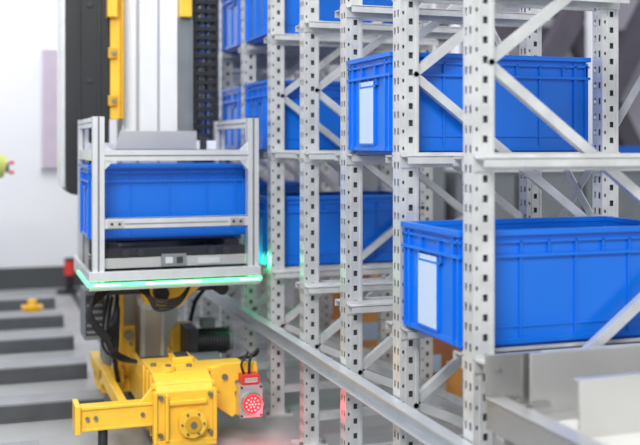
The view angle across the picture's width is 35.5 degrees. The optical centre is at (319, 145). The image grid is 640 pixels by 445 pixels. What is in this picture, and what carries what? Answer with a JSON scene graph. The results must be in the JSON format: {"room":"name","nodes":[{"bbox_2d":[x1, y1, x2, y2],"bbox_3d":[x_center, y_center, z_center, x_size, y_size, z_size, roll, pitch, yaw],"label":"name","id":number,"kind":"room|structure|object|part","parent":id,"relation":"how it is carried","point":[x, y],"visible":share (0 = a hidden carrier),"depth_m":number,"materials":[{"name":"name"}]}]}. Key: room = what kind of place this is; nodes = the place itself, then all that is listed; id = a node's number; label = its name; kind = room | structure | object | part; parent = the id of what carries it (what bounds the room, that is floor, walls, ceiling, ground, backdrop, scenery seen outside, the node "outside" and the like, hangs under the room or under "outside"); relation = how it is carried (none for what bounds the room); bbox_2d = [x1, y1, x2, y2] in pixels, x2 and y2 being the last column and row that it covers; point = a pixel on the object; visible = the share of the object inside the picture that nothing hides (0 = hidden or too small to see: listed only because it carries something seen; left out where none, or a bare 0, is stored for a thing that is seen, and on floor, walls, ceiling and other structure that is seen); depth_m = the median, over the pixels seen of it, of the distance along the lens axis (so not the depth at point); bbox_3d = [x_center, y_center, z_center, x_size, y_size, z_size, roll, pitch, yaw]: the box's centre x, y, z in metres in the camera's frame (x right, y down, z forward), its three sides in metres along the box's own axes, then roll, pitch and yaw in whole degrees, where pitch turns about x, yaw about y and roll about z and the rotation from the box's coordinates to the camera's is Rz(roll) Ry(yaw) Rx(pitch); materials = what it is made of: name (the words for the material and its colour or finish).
{"room":"distribution center","nodes":[
{"label":"distribution center","id":0,"kind":"room"},
{"bbox_2d":[0,279,462,444],"bbox_3d":[2.367,1.200,4.686,16.500,0.100,9.350,0,0,-19],"label":"floor","id":1,"kind":"structure","parent":0,"point":[234,430],"depth_m":4.25,"materials":[{"name":"concrete"}]},
{"bbox_2d":[0,153,13,177],"bbox_3d":[-2.230,0.593,6.107,0.690,1.115,0.280,0,0,-19],"label":"robot arm","id":2,"kind":"object","parent":1,"relation":"on","point":[4,166],"visible":1,"depth_m":6.15,"materials":[{"name":"metal"}]},
{"bbox_2d":[0,440,38,444],"bbox_3d":[-2.797,1.109,2.946,3.800,0.082,0.140,0,0,-19],"label":"beam","id":3,"kind":"structure","parent":1,"relation":"on","point":[33,442],"depth_m":3.58,"materials":[{"name":"grey metal"}]},
{"bbox_2d":[0,294,54,311],"bbox_3d":[-3.824,1.109,6.431,4.100,0.082,0.140,0,0,-19],"label":"beam","id":4,"kind":"structure","parent":1,"relation":"on","point":[9,303],"depth_m":6.96,"materials":[{"name":"grey metal"}]},
{"bbox_2d":[0,311,63,330],"bbox_3d":[-3.582,1.109,5.721,4.100,0.082,0.140,0,0,-19],"label":"beam","id":5,"kind":"structure","parent":1,"relation":"on","point":[50,319],"depth_m":6.27,"materials":[{"name":"grey metal"}]},
{"bbox_2d":[21,299,43,312],"bbox_3d":[-1.925,1.090,6.686,0.140,0.120,0.140,0,0,-19],"label":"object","id":6,"kind":"object","parent":1,"relation":"on","point":[32,306],"visible":0.8,"depth_m":6.65,"materials":[{"name":"yellow paint"}]},
{"bbox_2d":[0,331,73,354],"bbox_3d":[-3.344,1.109,5.021,4.100,0.082,0.140,0,0,-19],"label":"beam","id":7,"kind":"structure","parent":1,"relation":"on","point":[48,341],"depth_m":5.56,"materials":[{"name":"grey metal"}]},
{"bbox_2d":[0,356,86,384],"bbox_3d":[-3.109,1.109,4.330,4.100,0.082,0.140,0,0,-19],"label":"beam","id":8,"kind":"structure","parent":1,"relation":"on","point":[70,368],"depth_m":4.87,"materials":[{"name":"grey metal"}]},
{"bbox_2d":[0,389,103,423],"bbox_3d":[-2.881,1.109,3.657,4.100,0.082,0.140,0,0,-19],"label":"beam","id":9,"kind":"structure","parent":1,"relation":"on","point":[55,405],"depth_m":4.18,"materials":[{"name":"grey metal"}]},
{"bbox_2d":[56,258,79,294],"bbox_3d":[-1.950,1.015,7.787,0.198,0.270,0.198,0,0,-19],"label":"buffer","id":10,"kind":"object","parent":1,"relation":"on","point":[69,272],"visible":0.87,"depth_m":7.76,"materials":[{"name":"red plastic"}]},
{"bbox_2d":[71,288,134,399],"bbox_3d":[-0.992,1.140,5.155,0.120,0.020,5.800,0,0,-19],"label":"rail","id":11,"kind":"object","parent":1,"relation":"on","point":[76,296],"visible":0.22,"depth_m":7.44,"materials":[{"name":"metal"}]},
{"bbox_2d":[57,0,262,444],"bbox_3d":[-0.707,-0.450,4.315,0.798,3.200,1.385,0,0,-19],"label":"crane","id":12,"kind":"object","parent":11,"relation":"on","point":[135,64],"visible":0.94,"depth_m":4.45,"materials":[{"name":"white paint"}]},
{"bbox_3d":[-0.877,1.026,4.032,0.285,0.248,0.800,0,0,-19],"label":"bumper arm","id":13,"kind":"part","parent":12,"relation":"part of","materials":[{"name":"yellow paint"}]},
{"bbox_3d":[-0.761,-0.007,4.568,0.580,0.115,0.060,0,0,-19],"label":"carriage panel","id":14,"kind":"part","parent":12,"relation":"part of","materials":[{"name":"metal"}]},
{"bbox_2d":[79,163,244,240],"bbox_3d":[-0.684,0.237,4.328,0.666,0.312,0.376,0,0,-19],"label":"tote","id":15,"kind":"object","parent":12,"relation":"on","point":[131,189],"visible":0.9,"depth_m":4.17,"materials":[{"name":"blue plastic"}]},
{"bbox_2d":[74,254,260,290],"bbox_3d":[-0.675,0.531,4.299,0.690,0.072,0.665,0,0,-19],"label":"platform","id":16,"kind":"object","parent":12,"relation":"on","point":[222,273],"depth_m":4.01,"materials":[{"name":"metal"}]},
{"bbox_3d":[-0.673,0.225,4.313,0.672,0.681,0.647,0,0,-19],"label":"carriage frame","id":17,"kind":"part","parent":12,"relation":"part of","materials":[{"name":"metal"}]},
{"bbox_3d":[-0.576,-0.760,4.871,0.135,2.580,0.125,0,0,-19],"label":"cable chain","id":18,"kind":"part","parent":12,"relation":"part of","materials":[{"name":"black plastic"}]},
{"bbox_3d":[-0.491,0.887,4.457,0.220,0.214,0.244,0,0,-19],"label":"gear motor","id":19,"kind":"part","parent":12,"relation":"part of","materials":[{"name":"metal"}]},
{"bbox_2d":[221,348,262,417],"bbox_3d":[-0.322,0.922,4.019,0.116,0.256,0.395,0,0,-23],"label":"lamp","id":20,"kind":"object","parent":12,"relation":"attached to","point":[242,377],"depth_m":3.88,"materials":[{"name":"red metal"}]},
{"bbox_2d":[331,294,335,319],"bbox_3d":[0.054,0.989,6.752,0.350,0.322,0.352,0,0,-19],"label":"cardboard box","id":21,"kind":"object","parent":1,"relation":"on","point":[333,296],"visible":0.12,"depth_m":6.58,"materials":[{"name":"brown cardboard"}]},
{"bbox_2d":[336,293,395,346],"bbox_3d":[0.306,1.009,5.887,0.330,0.282,0.352,0,0,-19],"label":"cardboard box","id":22,"kind":"object","parent":1,"relation":"on","point":[369,319],"visible":0.02,"depth_m":5.70,"materials":[{"name":"brown"}]},
{"bbox_2d":[177,0,639,444],"bbox_3d":[-0.163,-0.225,5.264,0.830,2.750,5.690,0,0,-19],"label":"storage rack","id":23,"kind":"object","parent":1,"relation":"on","point":[308,56],"visible":0.46,"depth_m":3.38,"materials":[{"name":"metal"}]},
{"bbox_2d":[203,0,218,60],"bbox_3d":[-0.258,-0.623,5.474,0.705,0.312,0.376,0,0,-19],"label":"tote","id":24,"kind":"object","parent":23,"relation":"on","point":[218,0],"visible":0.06,"depth_m":5.20,"materials":[{"name":"blue plastic"}]},
{"bbox_2d":[203,91,218,140],"bbox_3d":[-0.258,-0.126,5.474,0.705,0.312,0.376,0,0,-19],"label":"tote","id":25,"kind":"object","parent":23,"relation":"on","point":[218,91],"visible":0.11,"depth_m":5.45,"materials":[{"name":"blue plastic"}]},
{"bbox_2d":[221,0,240,53],"bbox_3d":[-0.110,-0.623,5.039,0.705,0.312,0.376,0,0,-19],"label":"tote","id":26,"kind":"object","parent":23,"relation":"on","point":[231,9],"visible":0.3,"depth_m":4.94,"materials":[{"name":"blue plastic"}]},
{"bbox_2d":[221,86,240,149],"bbox_3d":[-0.110,-0.126,5.039,0.705,0.312,0.376,0,0,-19],"label":"tote","id":27,"kind":"object","parent":23,"relation":"on","point":[231,98],"visible":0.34,"depth_m":4.92,"materials":[{"name":"blue plastic"}]},
{"bbox_2d":[234,181,299,237],"bbox_3d":[-0.406,0.379,5.910,0.705,0.312,0.376,0,0,-19],"label":"tote","id":28,"kind":"object","parent":23,"relation":"on","point":[289,186],"visible":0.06,"depth_m":5.80,"materials":[{"name":"blue"}]},
{"bbox_2d":[244,80,339,151],"bbox_3d":[0.038,-0.126,4.603,0.705,0.312,0.376,0,0,-19],"label":"tote","id":29,"kind":"object","parent":23,"relation":"on","point":[255,98],"visible":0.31,"depth_m":4.41,"materials":[{"name":"blue plastic"}]},
{"bbox_2d":[245,0,392,44],"bbox_3d":[0.038,-0.623,4.603,0.705,0.312,0.376,0,0,-19],"label":"tote","id":30,"kind":"object","parent":23,"relation":"on","point":[255,10],"visible":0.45,"depth_m":4.42,"materials":[{"name":"blue plastic"}]},
{"bbox_2d":[259,191,395,266],"bbox_3d":[0.038,0.379,4.603,0.705,0.312,0.376,0,0,-19],"label":"tote","id":31,"kind":"object","parent":23,"relation":"on","point":[377,205],"visible":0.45,"depth_m":4.42,"materials":[{"name":"blue plastic"}]},
{"bbox_2d":[346,51,590,154],"bbox_3d":[0.482,-0.126,3.297,0.705,0.312,0.376,0,0,-19],"label":"tote","id":32,"kind":"object","parent":23,"relation":"on","point":[560,83],"visible":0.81,"depth_m":3.16,"materials":[{"name":"blue plastic"}]},
{"bbox_2d":[401,216,639,349],"bbox_3d":[0.630,0.379,2.861,0.705,0.312,0.376,0,0,-19],"label":"tote","id":33,"kind":"object","parent":23,"relation":"on","point":[557,280],"visible":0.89,"depth_m":2.69,"materials":[{"name":"blue plastic"}]},
{"bbox_2d":[395,338,460,375],"bbox_3d":[0.574,1.024,5.054,0.300,0.252,0.302,0,0,-19],"label":"cardboard box","id":34,"kind":"object","parent":1,"relation":"on","point":[442,351],"visible":0.07,"depth_m":4.90,"materials":[{"name":"brown cardboard"}]},
{"bbox_2d":[446,361,461,396],"bbox_3d":[0.748,1.069,4.479,0.260,0.162,0.302,0,0,-19],"label":"cardboard box","id":35,"kind":"object","parent":1,"relation":"on","point":[454,382],"visible":0.15,"depth_m":4.49,"materials":[{"name":"brown cardboard"}]},
{"bbox_2d":[339,146,639,219],"bbox_3d":[1.632,0.580,7.938,3.000,1.140,0.420,0,0,-19],"label":"base cabinet","id":36,"kind":"object","parent":1,"relation":"on","point":[506,183],"visible":0.1,"depth_m":7.69,"materials":[{"name":"metal"}]},
{"bbox_2d":[433,0,639,145],"bbox_3d":[2.603,-0.650,8.965,4.100,3.711,0.700,0,0,-19],"label":"truss","id":37,"kind":"object","parent":1,"relation":"on","point":[568,32],"visible":0.11,"depth_m":8.87,"materials":[{"name":"metal"}]},
{"bbox_2d":[485,344,639,444],"bbox_3d":[0.967,0.830,1.955,0.810,0.641,1.280,0,0,-19],"label":"conveyor","id":38,"kind":"object","parent":1,"relation":"on","point":[587,396],"visible":1,"depth_m":2.40,"materials":[{"name":"silver metal"}]},
{"bbox_2d":[0,0,639,267],"bbox_3d":[0.838,-1.850,9.184,16.500,6.000,0.150,0,0,-19],"label":"wall","id":39,"kind":"structure","parent":0,"point":[39,218],"depth_m":8.03,"materials":[{"name":"white paint"}]},
{"bbox_2d":[41,49,56,168],"bbox_3d":[-2.158,-0.290,8.052,0.168,0.960,0.065,0,0,-19],"label":"wall panel","id":40,"kind":"object","parent":39,"relation":"attached to","point":[48,56],"visible":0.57,"depth_m":8.02,"materials":[{"name":"pale pink-lavender paint"}]},
{"bbox_2d":[0,266,266,289],"bbox_3d":[0.871,1.065,9.089,16.500,0.170,0.050,0,0,-19],"label":"baseboard","id":41,"kind":"structure","parent":39,"relation":"attached to","point":[21,278],"depth_m":7.99,"materials":[{"name":"grey"}]}
]}

